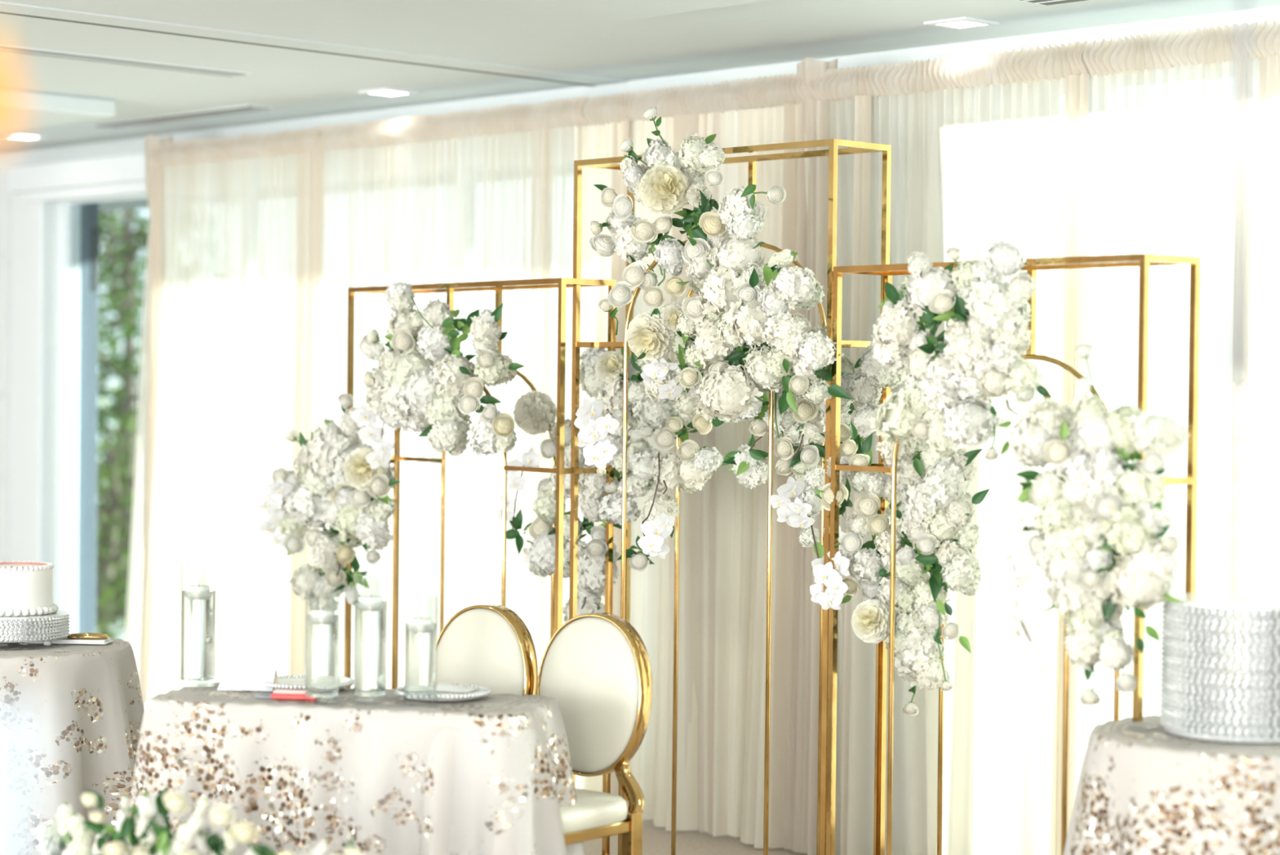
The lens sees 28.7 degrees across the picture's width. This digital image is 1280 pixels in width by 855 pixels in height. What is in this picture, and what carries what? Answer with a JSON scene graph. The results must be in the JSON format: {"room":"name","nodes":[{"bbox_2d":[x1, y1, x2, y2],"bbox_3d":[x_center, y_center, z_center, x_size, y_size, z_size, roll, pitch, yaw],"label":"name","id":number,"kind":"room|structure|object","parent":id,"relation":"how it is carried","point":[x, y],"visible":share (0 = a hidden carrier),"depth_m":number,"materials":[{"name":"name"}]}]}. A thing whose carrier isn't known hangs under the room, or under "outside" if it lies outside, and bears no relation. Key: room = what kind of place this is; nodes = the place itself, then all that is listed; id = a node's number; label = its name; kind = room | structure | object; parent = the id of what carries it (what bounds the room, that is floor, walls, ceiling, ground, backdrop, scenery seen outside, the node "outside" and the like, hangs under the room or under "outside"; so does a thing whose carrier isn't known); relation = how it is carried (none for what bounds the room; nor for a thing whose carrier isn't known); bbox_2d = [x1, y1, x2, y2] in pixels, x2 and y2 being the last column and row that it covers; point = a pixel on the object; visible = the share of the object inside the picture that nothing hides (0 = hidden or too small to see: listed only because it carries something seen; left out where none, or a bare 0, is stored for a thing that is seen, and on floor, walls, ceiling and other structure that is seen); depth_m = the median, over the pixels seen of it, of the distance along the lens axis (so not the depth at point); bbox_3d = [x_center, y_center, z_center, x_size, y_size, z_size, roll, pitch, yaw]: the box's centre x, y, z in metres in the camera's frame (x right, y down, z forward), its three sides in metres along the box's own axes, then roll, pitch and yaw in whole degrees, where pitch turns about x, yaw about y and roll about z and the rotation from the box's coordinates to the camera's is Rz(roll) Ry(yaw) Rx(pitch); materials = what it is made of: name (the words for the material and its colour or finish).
{"room":"event space","nodes":[
{"label":"event space","id":0,"kind":"room"},
{"bbox_2d":[0,0,1279,153],"bbox_3d":[-2.523,-1.307,3.917,11.780,0.100,17.200,0,1,-44],"label":"ceiling","id":1,"kind":"structure","parent":0,"point":[297,84],"depth_m":8.55,"materials":[{"name":"paint"}]},
{"bbox_2d":[0,22,16,142],"bbox_3d":[-0.398,-0.682,1.542,0.034,1.019,0.034,0,1,-44],"label":"bulb","id":2,"kind":"object","parent":1,"relation":"hanging from","point":[7,101],"visible":1,"depth_m":1.54,"materials":[{"name":"glass"}]},
{"bbox_2d":[8,133,48,139],"bbox_3d":[-2.965,-1.399,12.028,0.170,0.008,0.170,0,1,-44],"label":"recessed light","id":3,"kind":"object","parent":1,"relation":"in","point":[16,135],"visible":0.81,"depth_m":12.01,"materials":[{"name":"white paint"}]},
{"bbox_2d":[11,88,115,129],"bbox_3d":[-3.797,-1.346,10.346,2.430,0.075,2.150,0,1,-44],"label":"ceiling light","id":4,"kind":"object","parent":1,"relation":"attached to","point":[33,108],"depth_m":10.31,"materials":[{"name":"paint"}]},
{"bbox_2d":[1,44,251,76],"bbox_3d":[-2.203,-1.335,8.861,1.904,0.008,0.124,0,1,-44],"label":"ceiling vent","id":5,"kind":"object","parent":1,"relation":"in","point":[4,48],"visible":1,"depth_m":9.12,"materials":[{"name":"white paint"}]},
{"bbox_2d":[89,105,274,128],"bbox_3d":[-2.041,-1.372,11.071,0.134,0.008,1.254,0,1,-44],"label":"ceiling vent","id":6,"kind":"object","parent":1,"relation":"in","point":[243,108],"visible":1,"depth_m":11.01,"materials":[{"name":"white paint"}]},
{"bbox_2d":[358,88,418,97],"bbox_3d":[-1.006,-1.341,10.018,0.170,0.008,0.170,0,1,-44],"label":"recessed light","id":7,"kind":"object","parent":1,"relation":"in","point":[380,91],"visible":1,"depth_m":10.00,"materials":[{"name":"white paint"}]},
{"bbox_2d":[462,0,768,22],"bbox_3d":[-0.326,-1.250,6.380,2.200,0.050,1.600,0,1,-44],"label":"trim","id":8,"kind":"structure","parent":1,"relation":"attached to","point":[608,11],"depth_m":7.36,"materials":[{"name":"paint"}]},
{"bbox_2d":[924,16,999,30],"bbox_3d":[1.021,-1.282,7.940,0.170,0.008,0.170,0,1,-44],"label":"recessed light","id":9,"kind":"object","parent":1,"relation":"in","point":[959,23],"visible":1,"depth_m":7.92,"materials":[{"name":"white paint"}]},
{"bbox_2d":[1016,0,1090,5],"bbox_3d":[1.236,-1.269,7.308,0.324,0.008,0.364,0,1,-44],"label":"ceiling vent","id":10,"kind":"object","parent":1,"relation":"in","point":[1045,2],"visible":1,"depth_m":7.46,"materials":[{"name":"white paint"}]},
{"bbox_2d":[1222,0,1254,680],"bbox_3d":[0.722,-0.449,2.993,0.038,1.509,0.036,1,1,10],"label":"strand","id":11,"kind":"object","parent":1,"relation":"hanging from","point":[1237,384],"visible":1,"depth_m":2.99,"materials":[{"name":"glass"}]},
{"bbox_2d":[0,5,1279,633],"bbox_3d":[1.646,0.096,7.947,0.192,2.750,17.200,0,1,-44],"label":"wall","id":12,"kind":"structure","parent":0,"point":[1260,15],"depth_m":11.23,"materials":[{"name":"paint"}]},
{"bbox_2d":[9,192,48,562],"bbox_3d":[-3.131,0.052,12.785,0.045,2.560,0.325,0,1,-44],"label":"window","id":13,"kind":"structure","parent":12,"relation":"attached to","point":[29,237],"depth_m":12.73,"materials":[{"name":"white paint"}]},
{"bbox_2d":[8,151,146,203],"bbox_3d":[-1.493,-1.188,11.005,0.069,0.190,4.950,0,1,-44],"label":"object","id":14,"kind":"structure","parent":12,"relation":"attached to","point":[124,174],"depth_m":12.28,"materials":[{"name":"white paint"}]},
{"bbox_2d":[54,192,146,633],"bbox_3d":[-1.274,0.060,11.008,0.080,2.410,4.820,0,1,-44],"label":"window","id":15,"kind":"structure","parent":12,"relation":"in","point":[68,210],"depth_m":12.70,"materials":[{"name":"white paint"}]},
{"bbox_2d":[0,1,624,86],"bbox_3d":[-1.966,-1.317,7.890,5.080,0.006,0.210,0,1,-44],"label":"trim","id":16,"kind":"structure","parent":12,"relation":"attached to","point":[10,7],"depth_m":8.57,"materials":[{"name":"paint"}]},
{"bbox_2d":[582,818,807,854],"bbox_3d":[-2.556,1.542,3.966,11.780,0.100,17.200,0,1,-44],"label":"floor","id":17,"kind":"structure","parent":0,"point":[656,840],"depth_m":8.64,"materials":[{"name":"beige carpet"}]},
{"bbox_2d":[139,134,173,688],"bbox_3d":[-2.116,0.017,11.515,0.385,2.698,0.320,0,1,-44],"label":"drape","id":18,"kind":"object","parent":17,"relation":"on","point":[151,141],"visible":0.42,"depth_m":11.40,"materials":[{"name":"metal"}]},
{"bbox_2d":[36,785,363,854],"bbox_3d":[-1.029,1.144,5.536,0.314,0.676,1.338,0,1,-44],"label":"flower arrangement","id":19,"kind":"object","parent":17,"relation":"on","point":[68,833],"visible":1,"depth_m":5.68,"materials":[{"name":"white plant"}]},
{"bbox_2d":[144,699,557,726],"bbox_3d":[-0.754,1.091,6.557,1.000,0.754,0.400,1,1,13],"label":"table","id":20,"kind":"object","parent":17,"relation":"on","point":[513,720],"visible":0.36,"depth_m":6.25,"materials":[{"name":"white fabric"}]},
{"bbox_2d":[124,681,584,854],"bbox_3d":[-0.760,1.082,6.561,1.325,0.752,0.777,1,1,13],"label":"tablecloth","id":21,"kind":"object","parent":20,"relation":"on","point":[392,775],"visible":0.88,"depth_m":6.32,"materials":[{"name":"white fabric"}]},
{"bbox_2d":[179,563,217,687],"bbox_3d":[-1.191,0.532,6.748,0.097,0.326,0.097,0,1,-44],"label":"cylinder","id":22,"kind":"object","parent":21,"relation":"on","point":[197,608],"visible":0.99,"depth_m":6.71,"materials":[{"name":"clear glass"}]},
{"bbox_2d":[186,582,209,591],"bbox_3d":[-1.190,0.441,6.742,0.062,0.044,0.062,0,1,-44],"label":"candle","id":23,"kind":"object","parent":22,"relation":"on","point":[197,588],"visible":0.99,"depth_m":6.72,"materials":[{"name":"white wax"}]},
{"bbox_2d":[217,668,279,691],"bbox_3d":[-1.046,0.672,6.680,0.153,0.052,0.072,1,1,5],"label":"menu card","id":24,"kind":"object","parent":21,"relation":"on","point":[233,679],"visible":0.88,"depth_m":6.67,"materials":[{"name":"white paper"}]},
{"bbox_2d":[253,693,272,698],"bbox_3d":[-0.974,0.697,6.485,0.054,0.011,0.009,1,1,3],"label":"pen","id":25,"kind":"object","parent":21,"relation":"on","point":[265,695],"visible":1,"depth_m":6.48,"materials":[{"name":"metal"}]},
{"bbox_2d":[271,688,318,699],"bbox_3d":[-0.895,0.692,6.489,0.120,0.022,0.040,1,1,7],"label":"packet","id":26,"kind":"object","parent":21,"relation":"on","point":[291,694],"visible":0.69,"depth_m":6.47,"materials":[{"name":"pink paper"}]},
{"bbox_2d":[263,674,354,689],"bbox_3d":[-0.893,0.688,6.715,0.250,0.024,0.251,0,1,-44],"label":"charger plate","id":27,"kind":"object","parent":21,"relation":"on","point":[288,682],"visible":0.58,"depth_m":6.76,"materials":[{"name":"white ceramic"}]},
{"bbox_2d":[304,588,340,703],"bbox_3d":[-0.818,0.562,6.438,0.090,0.286,0.090,0,1,-44],"label":"cylinder","id":28,"kind":"object","parent":21,"relation":"on","point":[322,661],"visible":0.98,"depth_m":6.40,"materials":[{"name":"clear glass"}]},
{"bbox_2d":[310,606,334,616],"bbox_3d":[-0.816,0.483,6.431,0.062,0.044,0.062,0,1,-44],"label":"candle","id":29,"kind":"object","parent":28,"relation":"on","point":[316,612],"visible":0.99,"depth_m":6.41,"materials":[{"name":"white wax"}]},
{"bbox_2d":[353,573,388,702],"bbox_3d":[-0.697,0.543,6.472,0.087,0.326,0.087,0,1,-44],"label":"cylinder","id":30,"kind":"object","parent":21,"relation":"on","point":[371,619],"visible":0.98,"depth_m":6.44,"materials":[{"name":"clear glass"}]},
{"bbox_2d":[359,593,382,603],"bbox_3d":[-0.695,0.451,6.465,0.062,0.044,0.062,0,1,-44],"label":"candle","id":31,"kind":"object","parent":30,"relation":"on","point":[368,599],"visible":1,"depth_m":6.44,"materials":[{"name":"white wax"}]},
{"bbox_2d":[403,594,438,705],"bbox_3d":[-0.563,0.570,6.425,0.087,0.276,0.087,0,1,-44],"label":"cylinder","id":32,"kind":"object","parent":21,"relation":"on","point":[420,640],"visible":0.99,"depth_m":6.39,"materials":[{"name":"clear glass"}]},
{"bbox_2d":[408,614,432,624],"bbox_3d":[-0.562,0.503,6.419,0.062,0.044,0.062,0,1,-44],"label":"candle","id":33,"kind":"object","parent":32,"relation":"on","point":[414,620],"visible":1,"depth_m":6.40,"materials":[{"name":"white wax"}]},
{"bbox_2d":[395,682,491,701],"bbox_3d":[-0.515,0.695,6.551,0.250,0.024,0.251,0,1,-44],"label":"charger plate","id":34,"kind":"object","parent":21,"relation":"on","point":[486,691],"visible":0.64,"depth_m":6.47,"materials":[{"name":"white ceramic"}]},
{"bbox_2d":[394,682,483,696],"bbox_3d":[-0.526,0.685,6.559,0.210,0.031,0.110,1,1,18],"label":"folded napkin","id":35,"kind":"object","parent":34,"relation":"on","point":[442,688],"visible":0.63,"depth_m":6.52,"materials":[{"name":"white fabric"}]},
{"bbox_2d":[344,277,616,854],"bbox_3d":[-0.575,0.473,8.559,0.218,1.925,1.308,0,1,-38],"label":"stand","id":36,"kind":"object","parent":17,"relation":"on","point":[556,605],"visible":0.35,"depth_m":8.29,"materials":[{"name":"gold metal"}]},
{"bbox_2d":[254,392,400,612],"bbox_3d":[-1.075,0.278,8.930,0.356,0.804,0.892,0,1,-44],"label":"flower arrangement","id":37,"kind":"object","parent":36,"relation":"attached to","point":[336,478],"visible":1,"depth_m":8.84,"materials":[{"name":"white plant"}]},
{"bbox_2d":[358,280,524,457],"bbox_3d":[-0.690,-0.201,8.425,0.350,0.596,0.987,0,1,-44],"label":"flower arrangement","id":38,"kind":"object","parent":36,"relation":"attached to","point":[432,389],"visible":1,"depth_m":8.30,"materials":[{"name":"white plant"}]},
{"bbox_2d":[494,346,725,621],"bbox_3d":[-0.161,0.187,8.035,0.556,1.013,1.153,0,1,-44],"label":"flower arrangement","id":39,"kind":"object","parent":36,"relation":"attached to","point":[601,371],"visible":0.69,"depth_m":8.05,"materials":[{"name":"white plant"}]},
{"bbox_2d":[435,604,537,694],"bbox_3d":[-0.576,0.984,6.929,0.416,0.960,0.500,1,1,39],"label":"banquet chair","id":40,"kind":"object","parent":17,"relation":"on","point":[491,646],"visible":0.32,"depth_m":7.03,"materials":[{"name":"gold metal"}]},
{"bbox_2d":[536,612,652,854],"bbox_3d":[-0.257,0.991,6.699,0.416,0.960,0.500,1,1,39],"label":"banquet chair","id":41,"kind":"object","parent":17,"relation":"on","point":[597,666],"visible":0.56,"depth_m":6.77,"materials":[{"name":"gold metal"}]},
{"bbox_2d":[539,616,639,773],"bbox_3d":[-0.131,0.730,6.845,0.356,0.422,0.093,1,1,39],"label":"cushion","id":42,"kind":"object","parent":41,"relation":"on","point":[590,664],"depth_m":6.80,"materials":[{"name":"white leather"}]},
{"bbox_2d":[568,138,891,854],"bbox_3d":[0.253,0.306,7.737,0.254,2.305,1.116,0,1,-44],"label":"stand","id":43,"kind":"object","parent":17,"relation":"on","point":[854,147],"visible":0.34,"depth_m":7.59,"materials":[{"name":"gold metal"}]},
{"bbox_2d":[589,106,851,420],"bbox_3d":[0.222,-0.494,7.437,1.116,0.947,0.309,2,1,45],"label":"flower arrangement","id":44,"kind":"object","parent":43,"relation":"attached to","point":[713,331],"visible":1,"depth_m":7.35,"materials":[{"name":"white plant"}]},
{"bbox_2d":[704,324,906,602],"bbox_3d":[0.487,0.104,7.486,0.319,0.832,0.795,0,1,-44],"label":"flower arrangement","id":45,"kind":"object","parent":43,"relation":"attached to","point":[862,385],"visible":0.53,"depth_m":7.41,"materials":[{"name":"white plant"}]},
{"bbox_2d":[783,57,837,852],"bbox_3d":[0.679,0.100,8.595,0.385,2.698,0.320,0,1,-44],"label":"curtain","id":46,"kind":"object","parent":17,"relation":"on","point":[810,68],"visible":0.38,"depth_m":8.48,"materials":[{"name":"beige drape fabric"}]},
{"bbox_2d":[826,253,1199,854],"bbox_3d":[0.978,0.519,6.760,0.218,1.930,1.123,0,1,-39],"label":"stand","id":47,"kind":"object","parent":17,"relation":"on","point":[1144,260],"visible":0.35,"depth_m":6.93,"materials":[{"name":"gold metal"}]},
{"bbox_2d":[813,420,990,715],"bbox_3d":[0.734,0.394,7.091,0.634,0.823,0.291,2,1,40],"label":"flower arrangement","id":48,"kind":"object","parent":47,"relation":"attached to","point":[937,504],"visible":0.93,"depth_m":6.99,"materials":[{"name":"beige plant"}]},
{"bbox_2d":[869,239,1052,460],"bbox_3d":[0.836,-0.206,6.689,0.293,0.578,0.656,0,1,-44],"label":"flower arrangement","id":49,"kind":"object","parent":47,"relation":"attached to","point":[948,382],"visible":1,"depth_m":6.58,"materials":[{"name":"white plant"}]},
{"bbox_2d":[986,342,1189,706],"bbox_3d":[1.107,0.235,6.143,0.568,0.885,0.306,2,1,42],"label":"flower arrangement","id":50,"kind":"object","parent":47,"relation":"attached to","point":[1096,506],"visible":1,"depth_m":6.06,"materials":[{"name":"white plant"}]},
{"bbox_3d":[0.765,-1.145,8.281,0.034,0.032,8.605,0,1,-44],"label":"curtain rod","id":51,"kind":"object","parent":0,"visible":0},
{"bbox_2d":[124,126,323,708],"bbox_3d":[-1.855,0.045,11.005,0.165,2.646,1.518,0,1,-44],"label":"drape","id":52,"kind":"object","parent":51,"relation":"hanging from","point":[236,224],"visible":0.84,"depth_m":10.92,"materials":[{"name":"white fabric"}]},
{"bbox_2d":[307,96,589,688],"bbox_3d":[-0.804,0.076,9.922,0.154,2.646,1.753,0,1,-42],"label":"drape","id":53,"kind":"object","parent":51,"relation":"hanging from","point":[486,194],"visible":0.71,"depth_m":9.82,"materials":[{"name":"white fabric"}]},
{"bbox_2d":[571,73,810,848],"bbox_3d":[0.152,0.105,8.898,0.142,2.646,1.207,0,1,-44],"label":"drape","id":54,"kind":"object","parent":51,"relation":"hanging from","point":[723,524],"visible":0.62,"depth_m":8.78,"materials":[{"name":"beige fabric"}]},
{"bbox_2d":[800,40,1089,854],"bbox_3d":[0.950,0.128,8.068,0.150,2.646,1.188,0,1,-44],"label":"drape","id":55,"kind":"object","parent":51,"relation":"hanging from","point":[985,148],"visible":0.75,"depth_m":7.96,"materials":[{"name":"white fabric"}]},
{"bbox_2d":[1049,19,1279,854],"bbox_3d":[1.711,0.150,7.291,0.123,2.646,1.139,0,1,-45],"label":"drape","id":56,"kind":"object","parent":51,"relation":"hanging from","point":[1162,124],"visible":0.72,"depth_m":7.37,"materials":[{"name":"white fabric"}]},
{"bbox_3d":[-1.955,1.056,7.757,0.710,0.754,0.710,1,1,23],"label":"table","id":57,"kind":"object","parent":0,"visible":0},
{"bbox_2d":[0,633,144,854],"bbox_3d":[-1.957,1.047,7.752,1.038,0.752,0.981,1,1,23],"label":"tablecloth","id":58,"kind":"object","parent":57,"relation":"on","point":[71,715],"visible":0.66,"depth_m":7.43,"materials":[{"name":"white fabric"}]},
{"bbox_2d":[0,608,70,645],"bbox_3d":[-1.950,0.622,7.749,0.359,0.096,0.360,0,1,-44],"label":"cake stand","id":59,"kind":"object","parent":58,"relation":"on","point":[46,628],"visible":0.91,"depth_m":7.62,"materials":[{"name":"silver metal"}]},
{"bbox_2d":[0,560,58,616],"bbox_3d":[-1.948,0.497,7.747,0.289,0.153,0.291,0,1,-44],"label":"cake","id":60,"kind":"object","parent":59,"relation":"on","point":[26,588],"visible":1,"depth_m":7.65,"materials":[{"name":"white food"}]},
{"bbox_2d":[25,637,113,644],"bbox_3d":[-1.783,0.664,7.806,0.260,0.012,0.090,1,1,3],"label":"folded napkin","id":61,"kind":"object","parent":58,"relation":"on","point":[64,640],"visible":0.59,"depth_m":7.77,"materials":[{"name":"white fabric"}]},
{"bbox_2d":[64,634,107,639],"bbox_3d":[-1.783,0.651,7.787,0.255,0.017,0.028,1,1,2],"label":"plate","id":62,"kind":"object","parent":61,"relation":"on","point":[70,636],"visible":0.65,"depth_m":7.78,"materials":[{"name":"gold metal"}]},
{"bbox_2d":[71,632,106,635],"bbox_3d":[-1.782,0.650,7.829,0.226,0.017,0.052,1,1,-5],"label":"cake server","id":63,"kind":"object","parent":61,"relation":"on","point":[95,633],"visible":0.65,"depth_m":7.83,"materials":[{"name":"gold metal"}]},
{"bbox_3d":[1.459,1.125,6.056,0.710,0.754,0.710,0,1,-44],"label":"display table","id":64,"kind":"object","parent":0,"visible":0},
{"bbox_2d":[1062,715,1279,854],"bbox_3d":[1.469,1.116,6.050,1.012,0.752,0.982,1,1,-5],"label":"tablecloth","id":65,"kind":"object","parent":64,"relation":"on","point":[1144,788],"visible":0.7,"depth_m":5.76,"materials":[{"name":"white fabric"}]},
{"bbox_2d":[1159,591,1279,742],"bbox_3d":[1.458,0.576,6.054,0.391,0.324,0.391,0,1,-44],"label":"stand","id":66,"kind":"object","parent":65,"relation":"on","point":[1201,700],"visible":0.94,"depth_m":5.90,"materials":[{"name":"silver metal"}]},
{"label":"outside","id":67,"kind":"structure","parent":0,"visible":0},
{"bbox_2d":[97,480,124,640],"bbox_3d":[11.769,1.590,25.156,38.220,0.100,60.000,0,1,-44],"label":"ground","id":68,"kind":"structure","parent":67,"point":[112,628],"depth_m":18.40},
{"bbox_2d":[76,202,100,632],"bbox_3d":[-2.885,0.158,12.923,0.130,2.850,0.150,0,1,-44],"label":"window frame","id":69,"kind":"structure","parent":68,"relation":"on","point":[90,232],"depth_m":12.87,"materials":[{"name":"grey"}]},
{"bbox_2d":[95,395,137,639],"bbox_3d":[-3.675,0.735,17.068,1.155,1.895,1.167,0,1,-44],"label":"tree","id":70,"kind":"object","parent":68,"relation":"on","point":[108,517],"visible":0.37,"depth_m":17.05,"materials":[{"name":"green plant"}]},
{"bbox_2d":[96,208,148,554],"bbox_3d":[-4.751,-0.314,21.475,2.255,3.758,2.286,0,1,-44],"label":"tree","id":71,"kind":"object","parent":68,"relation":"on","point":[138,305],"visible":0.02,"depth_m":21.34,"materials":[{"name":"green plant"}]},
{"bbox_2d":[96,208,149,618],"bbox_3d":[-4.025,-0.695,19.223,1.960,4.540,2.021,0,1,-44],"label":"tree","id":72,"kind":"object","parent":68,"relation":"on","point":[128,372],"visible":0.14,"depth_m":19.14,"materials":[{"name":"green plant"}]},
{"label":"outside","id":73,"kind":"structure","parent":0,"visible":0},
{"bbox_2d":[98,198,148,212],"bbox_3d":[-1.462,-1.331,12.339,1.400,0.180,8.100,0,1,-44],"label":"roof overhang","id":74,"kind":"object","parent":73,"point":[135,204],"visible":0.02,"depth_m":14.64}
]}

